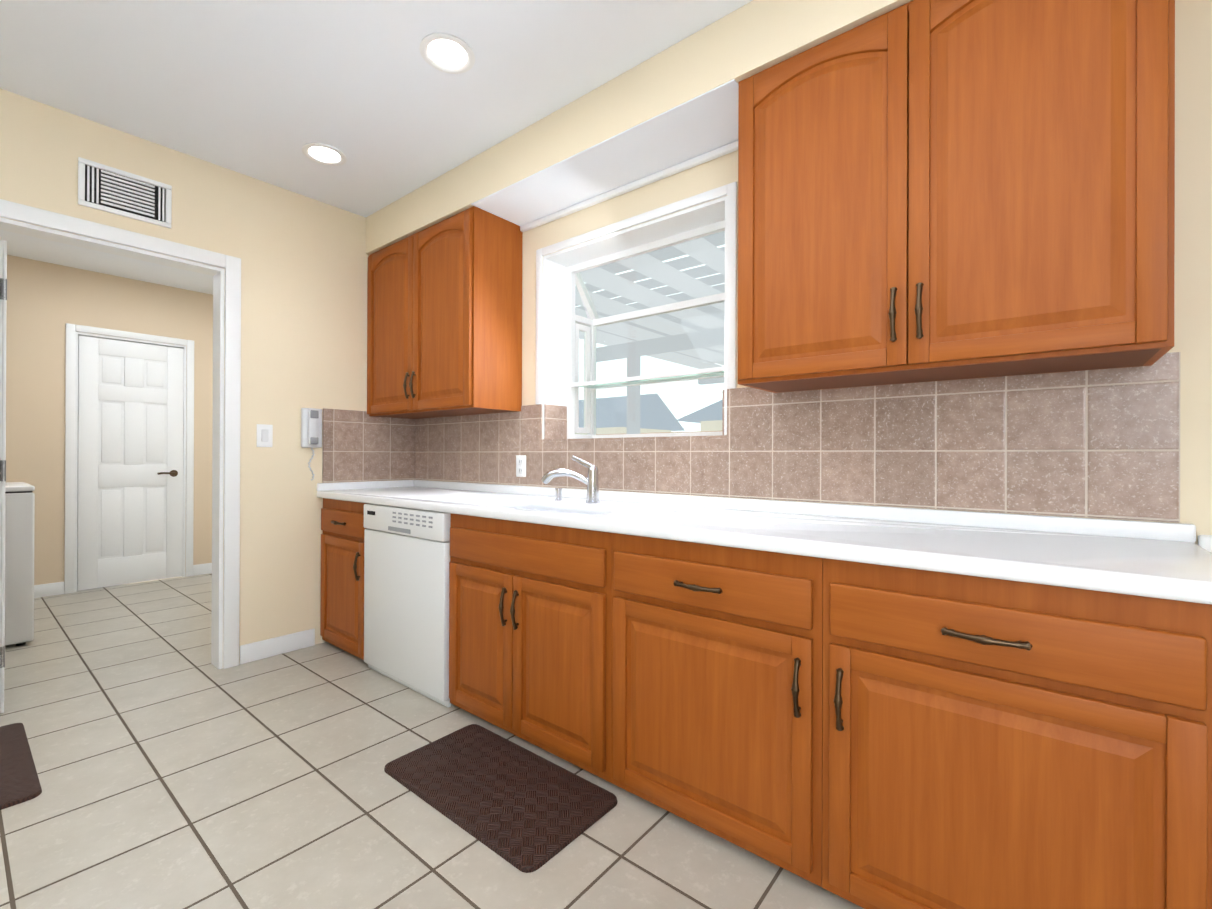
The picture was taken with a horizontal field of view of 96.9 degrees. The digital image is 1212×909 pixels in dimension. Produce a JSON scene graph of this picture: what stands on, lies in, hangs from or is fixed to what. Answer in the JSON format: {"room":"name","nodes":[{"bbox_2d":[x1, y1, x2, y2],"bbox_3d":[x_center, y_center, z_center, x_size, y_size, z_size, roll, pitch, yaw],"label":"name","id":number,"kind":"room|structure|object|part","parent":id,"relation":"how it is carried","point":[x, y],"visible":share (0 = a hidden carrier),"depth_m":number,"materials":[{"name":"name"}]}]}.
{"room":"kitchen","nodes":[
{"label":"kitchen","id":0,"kind":"room"},
{"bbox_2d":[6,255,212,584],"bbox_3d":[-4.949,-0.201,3.682,0.150,2.630,4.600,0,0,39],"label":"wall","id":1,"kind":"structure","parent":0,"point":[40,311],"depth_m":4.28,"materials":[{"name":"beige paint"}]},
{"bbox_2d":[34,582,63,597],"bbox_3d":[-4.678,1.065,3.887,0.013,0.100,1.070,0,0,39],"label":"baseboard","id":2,"kind":"structure","parent":1,"relation":"attached to","point":[48,589],"depth_m":4.23,"materials":[{"name":"white paint"}]},
{"bbox_2d":[64,323,193,593],"bbox_3d":[-4.128,0.034,4.676,0.168,2.170,0.840,0,0,39],"label":"door frame","id":3,"kind":"structure","parent":1,"relation":"attached to","point":[69,461],"depth_m":4.38,"materials":[{"name":"white paint"}]},
{"bbox_2d":[77,336,183,590],"bbox_3d":[-4.066,0.071,4.626,0.087,2.075,0.688,0,0,39],"label":"door","id":4,"kind":"structure","parent":1,"relation":"in","point":[100,402],"depth_m":4.61,"materials":[{"name":"white paint"}]},
{"bbox_3d":[-4.257,0.070,4.414,0.011,2.075,0.118,0,0,39],"label":"far door stile","id":5,"kind":"part","parent":4,"relation":"part of","materials":[{"name":"white wood"}]},
{"bbox_3d":[-4.171,0.576,4.523,0.008,0.551,0.120,0,0,39],"label":"far door field panel","id":6,"kind":"part","parent":4,"relation":"part of","materials":[{"name":"white wood"}]},
{"bbox_3d":[-4.169,-0.182,4.524,0.008,0.496,0.120,0,0,39],"label":"far door field panel","id":7,"kind":"part","parent":4,"relation":"part of","materials":[{"name":"white wood"}]},
{"bbox_3d":[-4.167,-0.707,4.525,0.008,0.206,0.120,0,0,39],"label":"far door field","id":8,"kind":"part","parent":4,"relation":"part of","materials":[{"name":"white wood"}]},
{"bbox_3d":[-4.081,0.991,4.633,0.011,0.235,0.452,0,0,39],"label":"far door rail","id":9,"kind":"part","parent":4,"relation":"part of","materials":[{"name":"white wood"}]},
{"bbox_3d":[-4.078,0.184,4.635,0.011,0.190,0.452,0,0,39],"label":"far door rail","id":10,"kind":"part","parent":4,"relation":"part of","materials":[{"name":"white wood"}]},
{"bbox_3d":[-4.075,-0.516,4.636,0.011,0.130,0.452,0,0,39],"label":"far door rail","id":11,"kind":"part","parent":4,"relation":"part of","materials":[{"name":"white wood"}]},
{"bbox_3d":[-4.079,0.576,4.634,0.011,0.595,0.125,0,0,39],"label":"far door mullion","id":12,"kind":"part","parent":4,"relation":"part of","materials":[{"name":"white wood"}]},
{"bbox_3d":[-4.074,-0.899,4.636,0.011,0.135,0.452,0,0,39],"label":"far door rail","id":13,"kind":"part","parent":4,"relation":"part of","materials":[{"name":"white wood"}]},
{"bbox_3d":[-4.076,-0.181,4.635,0.011,0.540,0.125,0,0,39],"label":"far door mullion","id":14,"kind":"part","parent":4,"relation":"part of","materials":[{"name":"white wood"}]},
{"bbox_3d":[-4.074,-0.706,4.636,0.011,0.250,0.125,0,0,39],"label":"far door mullion","id":15,"kind":"part","parent":4,"relation":"part of","materials":[{"name":"white wood"}]},
{"bbox_3d":[-3.989,0.577,4.747,0.008,0.551,0.120,0,0,39],"label":"far door field panel","id":16,"kind":"part","parent":4,"relation":"part of","materials":[{"name":"white wood"}]},
{"bbox_3d":[-3.986,-0.181,4.748,0.008,0.496,0.120,0,0,39],"label":"far door field panel","id":17,"kind":"part","parent":4,"relation":"part of","materials":[{"name":"white wood"}]},
{"bbox_3d":[-3.985,-0.706,4.749,0.008,0.206,0.120,0,0,39],"label":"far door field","id":18,"kind":"part","parent":4,"relation":"part of","materials":[{"name":"white wood"}]},
{"bbox_3d":[-3.906,0.168,4.771,0.022,0.023,0.122,0,0,39],"label":"far door lever handle","id":19,"kind":"part","parent":4,"relation":"part of","materials":[{"name":"metal"}]},
{"bbox_2d":[170,470,177,476],"bbox_3d":[-3.897,0.170,4.840,0.009,0.060,0.060,0,0,39],"label":"rose","id":20,"kind":"object","parent":4,"relation":"attached to","point":[173,475],"visible":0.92,"depth_m":4.83,"materials":[{"name":"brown metal"}]},
{"bbox_3d":[-3.897,0.072,4.856,0.011,2.075,0.118,0,0,39],"label":"far door stile","id":21,"kind":"part","parent":4,"relation":"part of","materials":[{"name":"white wood"}]},
{"bbox_2d":[193,563,211,575],"bbox_3d":[-3.623,1.071,5.182,0.013,0.100,0.588,0,0,39],"label":"baseboard","id":22,"kind":"structure","parent":1,"relation":"attached to","point":[202,569],"depth_m":5.00,"materials":[{"name":"white paint"}]},
{"bbox_2d":[0,88,224,268],"bbox_3d":[-2.307,-1.243,2.545,0.120,0.530,0.815,0,0,39],"label":"wall","id":23,"kind":"structure","parent":0,"point":[43,147],"depth_m":2.42,"materials":[{"name":"beige paint"}]},
{"bbox_2d":[78,157,171,227],"bbox_3d":[-2.244,-1.218,2.516,0.011,0.210,0.330,0,0,39],"label":"air vent register","id":24,"kind":"object","parent":23,"relation":"attached to","point":[121,193],"visible":1,"depth_m":2.50,"materials":[{"name":"white paint"}]},
{"bbox_3d":[-2.341,-1.219,2.397,0.011,0.165,0.022,0,0,39],"label":"frame","id":25,"kind":"part","parent":24,"relation":"part of","materials":[{"name":"white paint"}]},
{"bbox_3d":[-2.244,-1.124,2.516,0.011,0.022,0.330,0,0,39],"label":"frame","id":26,"kind":"part","parent":24,"relation":"part of","materials":[{"name":"white paint"}]},
{"bbox_3d":[-2.244,-1.312,2.516,0.011,0.022,0.330,0,0,39],"label":"frame","id":27,"kind":"part","parent":24,"relation":"part of","materials":[{"name":"white paint"}]},
{"bbox_3d":[-2.147,-1.218,2.635,0.011,0.165,0.022,0,0,39],"label":"frame","id":28,"kind":"part","parent":24,"relation":"part of","materials":[{"name":"white paint"}]},
{"bbox_2d":[223,168,414,663],"bbox_3d":[-1.699,-0.190,3.286,0.129,2.630,1.110,0,0,39],"label":"wall","id":29,"kind":"structure","parent":0,"point":[304,265],"depth_m":3.09,"materials":[{"name":"beige paint"}]},
{"bbox_2d":[0,199,240,668],"bbox_3d":[-2.284,0.037,2.565,0.142,2.170,0.885,0,0,39],"label":"door frame","id":30,"kind":"structure","parent":29,"relation":"attached to","point":[231,587],"depth_m":2.82,"materials":[{"name":"white paint"}]},
{"bbox_2d":[257,424,272,446],"bbox_3d":[-1.883,-0.103,2.964,0.009,0.125,0.078,0,0,39],"label":"light switch","id":31,"kind":"object","parent":29,"relation":"attached to","point":[264,435],"visible":1,"depth_m":2.96,"materials":[{"name":"white paint"}]},
{"bbox_2d":[240,628,314,663],"bbox_3d":[-1.838,1.074,3.019,0.013,0.100,0.380,0,0,39],"label":"baseboard","id":32,"kind":"structure","parent":29,"relation":"attached to","point":[259,650],"depth_m":3.00,"materials":[{"name":"white paint"}]},
{"bbox_2d":[301,408,321,479],"bbox_3d":[-1.707,-0.059,3.131,0.071,0.423,0.110,0,0,39],"label":"phone","id":33,"kind":"object","parent":29,"relation":"attached to","point":[311,428],"visible":1,"depth_m":3.11,"materials":[{"name":"white plastic"}]},
{"bbox_3d":[-1.726,0.055,3.147,0.015,0.195,0.036,0,0,39],"label":"cord","id":34,"kind":"part","parent":33,"relation":"part of","materials":[{"name":"white plastic"}]},
{"bbox_2d":[0,0,752,294],"bbox_3d":[-1.404,-1.558,0.905,9.450,0.100,4.760,0,0,39],"label":"ceiling","id":35,"kind":"structure","parent":0,"point":[265,90],"depth_m":2.13,"materials":[{"name":"white paint"}]},
{"bbox_2d":[302,143,346,165],"bbox_3d":[-1.409,-1.499,2.688,0.200,0.010,0.200,0,0,39],"label":"recessed light","id":36,"kind":"object","parent":35,"relation":"in","point":[321,153],"visible":1,"depth_m":2.68,"materials":[{"name":"white glass"}]},
{"bbox_2d":[419,33,474,73],"bbox_3d":[-0.593,-1.497,2.011,0.200,0.010,0.200,0,0,39],"label":"recessed light","id":37,"kind":"object","parent":35,"relation":"in","point":[447,54],"visible":1,"depth_m":2.01,"materials":[{"name":"white glass"}]},
{"bbox_2d":[366,0,912,254],"bbox_3d":[0.991,-1.383,1.588,6.199,0.228,0.354,0,0,39],"label":"soffit bulkhead","id":38,"kind":"object","parent":35,"relation":"attached to","point":[751,38],"visible":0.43,"depth_m":2.06,"materials":[{"name":"beige paint"}]},
{"bbox_2d":[0,573,863,908],"bbox_3d":[-1.464,1.172,0.838,9.450,0.100,4.600,0,0,39],"label":"floor","id":39,"kind":"structure","parent":0,"point":[174,767],"depth_m":1.73,"materials":[{"name":"tile"}]},
{"bbox_2d":[5,482,34,645],"bbox_3d":[-3.858,0.576,3.099,0.680,1.079,0.720,0,0,39],"label":"washer","id":40,"kind":"object","parent":39,"relation":"on","point":[19,553],"visible":1,"depth_m":3.12,"materials":[{"name":"white metal"}]},
{"bbox_3d":[-3.818,0.198,3.147,0.680,0.032,0.600,0,0,39],"label":"lid","id":41,"kind":"part","parent":40,"relation":"part of","materials":[{"name":"white metal"}]},
{"bbox_2d":[0,723,41,809],"bbox_3d":[-2.308,1.113,1.793,0.745,0.014,0.535,0,0,39],"label":"door mat","id":42,"kind":"object","parent":39,"relation":"on","point":[19,781],"visible":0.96,"depth_m":1.89,"materials":[{"name":"brown rubber"}]},
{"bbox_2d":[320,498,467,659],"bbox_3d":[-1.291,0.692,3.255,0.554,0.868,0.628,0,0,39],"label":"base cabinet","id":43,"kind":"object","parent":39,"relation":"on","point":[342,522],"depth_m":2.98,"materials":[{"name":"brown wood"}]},
{"bbox_3d":[-1.484,1.046,3.019,0.412,0.050,0.020,0,0,39],"label":"cab door rail","id":44,"kind":"part","parent":43,"relation":"part of","materials":[{"name":"brown wood"}]},
{"bbox_3d":[-1.482,0.496,3.020,0.412,0.050,0.020,0,0,39],"label":"cab door rail","id":45,"kind":"part","parent":43,"relation":"part of","materials":[{"name":"brown wood"}]},
{"bbox_3d":[-1.480,0.771,3.023,0.420,0.508,0.006,0,0,39],"label":"cab door panel","id":46,"kind":"part","parent":43,"relation":"part of","materials":[{"name":"brown wood"}]},
{"bbox_3d":[-1.482,0.383,3.020,0.512,0.130,0.020,0,0,39],"label":"cab drawer","id":47,"kind":"part","parent":43,"relation":"part of","materials":[{"name":"brown wood"}]},
{"bbox_2d":[317,480,1211,604],"bbox_3d":[-0.101,0.311,2.279,3.638,0.273,0.646,0,0,39],"label":"countertop","id":48,"kind":"structure","parent":43,"relation":"on","point":[1168,561],"depth_m":1.53,"materials":[{"name":"white stone"}]},
{"bbox_2d":[516,508,598,514],"bbox_3d":[-0.225,0.352,2.270,0.700,0.190,0.330,0,0,39],"label":"sink","id":49,"kind":"object","parent":48,"relation":"in","point":[580,511],"depth_m":2.43,"materials":[{"name":"white ceramic"}]},
{"bbox_2d":[554,488,562,500],"bbox_3d":[-0.226,0.190,2.562,0.040,0.056,0.040,0,0,39],"label":"soap dispenser","id":50,"kind":"object","parent":48,"relation":"on","point":[558,494],"visible":1,"depth_m":2.55,"materials":[{"name":"silver metal"}]},
{"bbox_2d":[541,456,599,503],"bbox_3d":[-0.159,0.111,2.441,0.241,0.214,0.172,0,0,39],"label":"faucet","id":51,"kind":"object","parent":48,"relation":"on","point":[591,480],"visible":1,"depth_m":2.42,"materials":[{"name":"silver metal"}]},
{"bbox_3d":[-0.180,0.103,2.441,0.208,0.080,0.146,0,0,39],"label":"spout","id":52,"kind":"part","parent":51,"relation":"part of","materials":[{"name":"silver metal"}]},
{"bbox_3d":[-0.103,0.040,2.455,0.132,0.071,0.023,0,0,39],"label":"lever","id":53,"kind":"part","parent":51,"relation":"part of","materials":[{"name":"silver metal"}]},
{"bbox_2d":[363,504,450,706],"bbox_3d":[-0.799,0.695,2.841,0.725,0.866,0.638,0,0,39],"label":"dishwasher","id":54,"kind":"object","parent":39,"relation":"on","point":[406,592],"visible":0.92,"depth_m":2.55,"materials":[{"name":"white metal"}]},
{"bbox_3d":[-0.984,0.324,2.613,0.721,0.127,0.046,0,0,39],"label":"panel","id":55,"kind":"part","parent":54,"relation":"part of","materials":[{"name":"white plastic"}]},
{"bbox_2d":[384,724,616,872],"bbox_3d":[-0.378,1.120,1.835,0.775,0.014,0.408,0,0,39],"label":"area rug","id":56,"kind":"object","parent":39,"relation":"on","point":[520,808],"visible":0.98,"depth_m":1.76,"materials":[{"name":"brown rubber"}]},
{"bbox_2d":[449,550,607,780],"bbox_3d":[-0.154,0.829,2.328,0.918,0.599,0.628,0,0,39],"label":"base cabinet","id":57,"kind":"object","parent":39,"relation":"on","point":[528,634],"depth_m":2.01,"materials":[{"name":"brown wood"}]},
{"bbox_3d":[-0.524,1.048,2.237,0.316,0.050,0.020,0,0,39],"label":"cab door rail","id":58,"kind":"part","parent":57,"relation":"part of","materials":[{"name":"brown wood"}]},
{"bbox_3d":[-0.522,0.498,2.238,0.316,0.050,0.020,0,0,39],"label":"cab door rail","id":59,"kind":"part","parent":57,"relation":"part of","materials":[{"name":"brown wood"}]},
{"bbox_3d":[-0.520,0.773,2.241,0.324,0.508,0.006,0,0,39],"label":"cab door panel","id":60,"kind":"part","parent":57,"relation":"part of","materials":[{"name":"brown wood"}]},
{"bbox_3d":[-0.332,0.683,2.109,0.918,0.847,0.020,0,0,39],"label":"cab frame","id":61,"kind":"part","parent":57,"relation":"part of","materials":[{"name":"brown wood"}]},
{"bbox_3d":[-0.183,1.048,1.960,0.356,0.050,0.020,0,0,39],"label":"cab door rail","id":62,"kind":"part","parent":57,"relation":"part of","materials":[{"name":"brown wood"}]},
{"bbox_3d":[-0.179,0.773,1.964,0.364,0.508,0.006,0,0,39],"label":"cab door panel","id":63,"kind":"part","parent":57,"relation":"part of","materials":[{"name":"brown wood"}]},
{"bbox_3d":[-0.181,0.498,1.961,0.356,0.050,0.020,0,0,39],"label":"cab door rail","id":64,"kind":"part","parent":57,"relation":"part of","materials":[{"name":"brown wood"}]},
{"bbox_2d":[600,532,823,887],"bbox_3d":[0.472,0.696,1.819,0.689,0.868,0.628,0,0,39],"label":"base cabinet","id":65,"kind":"object","parent":39,"relation":"on","point":[716,653],"depth_m":1.53,"materials":[{"name":"brown wood"}]},
{"bbox_3d":[-0.344,0.385,2.093,0.876,0.130,0.020,0,0,39],"label":"cab drawer","id":66,"kind":"part","parent":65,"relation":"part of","materials":[{"name":"brown wood"}]},
{"bbox_3d":[0.278,1.050,1.584,0.546,0.050,0.020,0,0,39],"label":"cab door rail","id":67,"kind":"part","parent":65,"relation":"part of","materials":[{"name":"brown wood"}]},
{"bbox_3d":[0.282,0.775,1.588,0.554,0.508,0.006,0,0,39],"label":"cab door panel","id":68,"kind":"part","parent":65,"relation":"part of","materials":[{"name":"brown wood"}]},
{"bbox_3d":[0.280,0.500,1.585,0.546,0.050,0.020,0,0,39],"label":"cab door rail","id":69,"kind":"part","parent":65,"relation":"part of","materials":[{"name":"brown wood"}]},
{"bbox_3d":[0.281,0.387,1.585,0.646,0.130,0.020,0,0,39],"label":"cab drawer","id":70,"kind":"part","parent":65,"relation":"part of","materials":[{"name":"brown wood"}]},
{"bbox_2d":[824,558,1211,908],"bbox_3d":[1.010,0.697,1.381,0.699,0.868,0.628,0,0,39],"label":"base cabinet","id":71,"kind":"object","parent":39,"relation":"on","point":[868,736],"depth_m":1.12,"materials":[{"name":"brown wood"}]},
{"bbox_3d":[0.811,1.051,1.150,0.540,0.050,0.020,0,0,39],"label":"cab door rail","id":72,"kind":"part","parent":71,"relation":"part of","materials":[{"name":"brown wood"}]},
{"bbox_3d":[0.815,0.776,1.154,0.548,0.508,0.006,0,0,39],"label":"cab door panel","id":73,"kind":"part","parent":71,"relation":"part of","materials":[{"name":"brown wood"}]},
{"bbox_3d":[0.813,0.501,1.151,0.540,0.050,0.020,0,0,39],"label":"cab door rail","id":74,"kind":"part","parent":71,"relation":"part of","materials":[{"name":"brown wood"}]},
{"bbox_3d":[0.813,0.388,1.151,0.640,0.130,0.020,0,0,39],"label":"cab drawer","id":75,"kind":"part","parent":71,"relation":"part of","materials":[{"name":"brown wood"}]},
{"bbox_2d":[415,0,1211,544],"bbox_3d":[0.038,-0.184,2.679,9.450,2.630,0.158,0,0,39],"label":"wall","id":76,"kind":"structure","parent":0,"point":[1193,182],"depth_m":1.41,"materials":[{"name":"beige paint"}]},
{"bbox_2d":[367,206,522,418],"bbox_3d":[-0.996,-0.757,3.203,1.077,1.030,0.348,0,0,39],"label":"upper cabinet","id":77,"kind":"object","parent":76,"relation":"attached to","point":[444,300],"depth_m":2.93,"materials":[{"name":"brown wood"}]},
{"bbox_3d":[-1.302,-1.203,3.244,0.424,0.100,0.020,0,0,39],"label":"cab mounted door rail","id":78,"kind":"part","parent":77,"relation":"part of","materials":[{"name":"brown wood"}]},
{"bbox_3d":[-1.301,-0.754,3.247,0.432,0.906,0.006,0,0,39],"label":"cab mounted door panel","id":79,"kind":"part","parent":77,"relation":"part of","materials":[{"name":"brown wood"}]},
{"bbox_3d":[-1.306,-0.280,3.242,0.424,0.050,0.020,0,0,39],"label":"cab mounted door rail","id":80,"kind":"part","parent":77,"relation":"part of","materials":[{"name":"brown wood"}]},
{"bbox_3d":[-0.892,-1.202,2.910,0.424,0.100,0.020,0,0,39],"label":"cab mounted door rail","id":81,"kind":"part","parent":77,"relation":"part of","materials":[{"name":"brown wood"}]},
{"bbox_3d":[-0.896,-0.280,2.909,0.424,0.050,0.020,0,0,39],"label":"cab mounted door rail","id":82,"kind":"part","parent":77,"relation":"part of","materials":[{"name":"brown wood"}]},
{"bbox_3d":[-0.891,-0.753,2.913,0.432,0.906,0.006,0,0,39],"label":"cab mounted door panel","id":83,"kind":"part","parent":77,"relation":"part of","materials":[{"name":"brown wood"}]},
{"bbox_2d":[415,404,541,486],"bbox_3d":[-0.825,-0.050,3.284,1.230,0.443,0.008,0,0,39],"label":"backsplash","id":84,"kind":"structure","parent":76,"relation":"attached to","point":[483,448],"depth_m":3.21,"materials":[{"name":"tile"}]},
{"bbox_2d":[516,455,525,476],"bbox_3d":[-0.473,0.064,2.986,0.080,0.120,0.007,0,0,39],"label":"outlet","id":85,"kind":"object","parent":84,"relation":"attached to","point":[520,465],"visible":1,"depth_m":2.98,"materials":[{"name":"white paint"}]},
{"bbox_2d":[471,79,738,225],"bbox_3d":[-0.014,-1.268,2.406,1.440,0.004,0.351,0,0,39],"label":"soffit underside","id":86,"kind":"structure","parent":76,"relation":"attached to","point":[703,123],"depth_m":2.29,"materials":[{"name":"white paint"}]},
{"bbox_2d":[520,140,737,231],"bbox_3d":[0.088,-1.250,2.531,1.440,0.030,0.028,0,0,39],"label":"trim","id":87,"kind":"structure","parent":76,"relation":"attached to","point":[688,164],"depth_m":2.47,"materials":[{"name":"white paint"}]},
{"bbox_2d":[536,181,736,441],"bbox_3d":[0.207,-0.564,2.712,1.170,1.090,0.431,0,0,39],"label":"garden window","id":88,"kind":"structure","parent":76,"relation":"in","point":[558,384],"depth_m":2.85,"materials":[{"name":"white paint"}]},
{"bbox_3d":[-0.363,-0.691,2.906,0.040,0.840,0.013,0,0,39],"label":"casing","id":89,"kind":"part","parent":88,"relation":"part of","materials":[{"name":"white paint"}]},
{"bbox_3d":[-0.198,-0.592,3.023,0.035,0.954,0.035,0,0,39],"label":"post","id":90,"kind":"part","parent":88,"relation":"part of","materials":[{"name":"white paint"}]},
{"bbox_3d":[-0.173,-0.434,3.057,0.024,0.559,0.030,0,0,39],"label":"sash","id":91,"kind":"part","parent":88,"relation":"part of","materials":[{"name":"white paint"}]},
{"bbox_3d":[-0.153,-0.097,3.081,0.035,0.035,0.185,0,0,39],"label":"sill","id":92,"kind":"part","parent":88,"relation":"part of","materials":[{"name":"white paint"}]},
{"bbox_3d":[-0.143,-0.139,3.095,0.024,0.030,0.130,0,0,39],"label":"sash","id":93,"kind":"part","parent":88,"relation":"part of","materials":[{"name":"white paint"}]},
{"bbox_3d":[-0.141,-0.729,3.096,0.024,0.030,0.130,0,0,39],"label":"sash","id":94,"kind":"part","parent":88,"relation":"part of","materials":[{"name":"white paint"}]},
{"bbox_3d":[-0.140,-0.562,3.095,0.004,0.895,0.150,0,0,39],"label":"glass","id":95,"kind":"part","parent":88,"relation":"part of","materials":[{"name":"clear glass"}]},
{"bbox_3d":[-0.110,-0.434,3.135,0.024,0.559,0.030,0,0,39],"label":"sash","id":96,"kind":"part","parent":88,"relation":"part of","materials":[{"name":"white paint"}]},
{"bbox_3d":[-0.082,-0.434,3.167,0.035,0.640,0.035,0,0,39],"label":"post","id":97,"kind":"part","parent":88,"relation":"part of","materials":[{"name":"white paint"}]},
{"bbox_3d":[0.077,-1.089,2.550,1.090,0.040,0.013,0,0,39],"label":"casing","id":98,"kind":"part","parent":88,"relation":"part of","materials":[{"name":"white paint"}]},
{"bbox_3d":[0.245,-0.388,2.758,0.984,0.008,0.145,0,0,39],"label":"shelf glass","id":99,"kind":"part","parent":88,"relation":"part of","materials":[{"name":"clear glass"}]},
{"bbox_3d":[0.313,-0.096,2.843,1.058,0.035,0.035,0,0,39],"label":"sill","id":100,"kind":"part","parent":88,"relation":"part of","materials":[{"name":"white paint"}]},
{"bbox_3d":[0.314,-0.433,2.843,0.988,0.640,0.004,0,0,39],"label":"glass","id":101,"kind":"part","parent":88,"relation":"part of","materials":[{"name":"clear glass"}]},
{"bbox_3d":[0.514,-0.689,2.193,0.040,0.840,0.013,0,0,39],"label":"casing","id":102,"kind":"part","parent":88,"relation":"part of","materials":[{"name":"white paint"}]},
{"bbox_2d":[727,352,1179,522],"bbox_3d":[0.995,-0.046,1.801,1.282,0.443,0.008,0,0,39],"label":"backsplash","id":103,"kind":"structure","parent":76,"relation":"attached to","point":[1101,443],"depth_m":1.67,"materials":[{"name":"tile"}]},
{"bbox_2d":[738,0,1174,392],"bbox_3d":[0.945,-0.753,1.623,1.030,1.030,0.348,0,0,39],"label":"upper cabinet","id":104,"kind":"object","parent":76,"relation":"attached to","point":[937,190],"depth_m":1.42,"materials":[{"name":"brown wood"}]},
{"bbox_3d":[0.645,-0.276,1.654,0.401,0.050,0.020,0,0,39],"label":"cab mounted door rail","id":105,"kind":"part","parent":104,"relation":"part of","materials":[{"name":"brown wood"}]},
{"bbox_3d":[0.648,-1.199,1.656,0.401,0.100,0.020,0,0,39],"label":"cab mounted door rail","id":106,"kind":"part","parent":104,"relation":"part of","materials":[{"name":"brown wood"}]},
{"bbox_3d":[0.649,-0.750,1.659,0.409,0.906,0.006,0,0,39],"label":"cab mounted door panel","id":107,"kind":"part","parent":104,"relation":"part of","materials":[{"name":"brown wood"}]},
{"bbox_3d":[1.040,-1.198,1.337,0.401,0.100,0.020,0,0,39],"label":"cab mounted door rail","id":108,"kind":"part","parent":104,"relation":"part of","materials":[{"name":"brown wood"}]},
{"bbox_3d":[1.036,-0.275,1.335,0.401,0.050,0.020,0,0,39],"label":"cab mounted door rail","id":109,"kind":"part","parent":104,"relation":"part of","materials":[{"name":"brown wood"}]},
{"bbox_3d":[1.041,-0.749,1.340,0.409,0.906,0.006,0,0,39],"label":"cab mounted door panel","id":110,"kind":"part","parent":104,"relation":"part of","materials":[{"name":"brown wood"}]},
{"bbox_2d":[1198,535,1211,552],"bbox_3d":[2.500,0.238,0.561,2.556,0.064,0.029,0,0,39],"label":"trim","id":111,"kind":"structure","parent":76,"relation":"attached to","point":[1204,541],"depth_m":1.35,"materials":[{"name":"white paint"}]},
{"label":"outside","id":112,"kind":"structure","parent":0,"visible":0},
{"bbox_3d":[6.990,1.239,9.913,17.000,0.100,19.849,0,0,39],"label":"ground","id":113,"kind":"structure","parent":112,"visible":0},
{"bbox_2d":[575,393,721,434],"bbox_3d":[6.264,-0.340,14.799,16.300,3.070,8.400,0,0,39],"label":"neighbour","id":114,"kind":"structure","parent":113,"relation":"on","point":[646,426],"depth_m":15.44,"materials":[{"name":"paint"}]},
{"bbox_2d":[575,231,724,433],"bbox_3d":[2.019,-0.185,5.072,5.800,2.695,6.044,0,0,39],"label":"pergola","id":115,"kind":"object","parent":113,"relation":"on","point":[654,331],"depth_m":5.32,"materials":[{"name":"white wood"}]},
{"bbox_3d":[0.333,-0.021,6.550,0.120,2.359,0.120,0,0,39],"label":"post","id":116,"kind":"part","parent":115,"relation":"part of","materials":[{"name":"white wood"}]},
{"bbox_2d":[596,431,717,434],"bbox_3d":[5.455,0.360,8.026,17.000,1.640,0.080,0,0,39],"label":"fence","id":117,"kind":"object","parent":113,"relation":"on","point":[662,432],"depth_m":11.34,"materials":[{"name":"beige wood"}]},
{"bbox_3d":[-2.564,0.070,2.235,0.124,2.100,0.018,0,0,39],"label":"door frame","id":118,"kind":"structure","parent":0,"visible":0},
{"bbox_2d":[0,240,6,712],"bbox_3d":[-2.886,0.094,2.542,0.783,2.030,0.046,0,0,41],"label":"open door","id":119,"kind":"structure","parent":118,"relation":"attached to","point":[3,275],"depth_m":2.30,"materials":[{"name":"white paint"}]}
]}

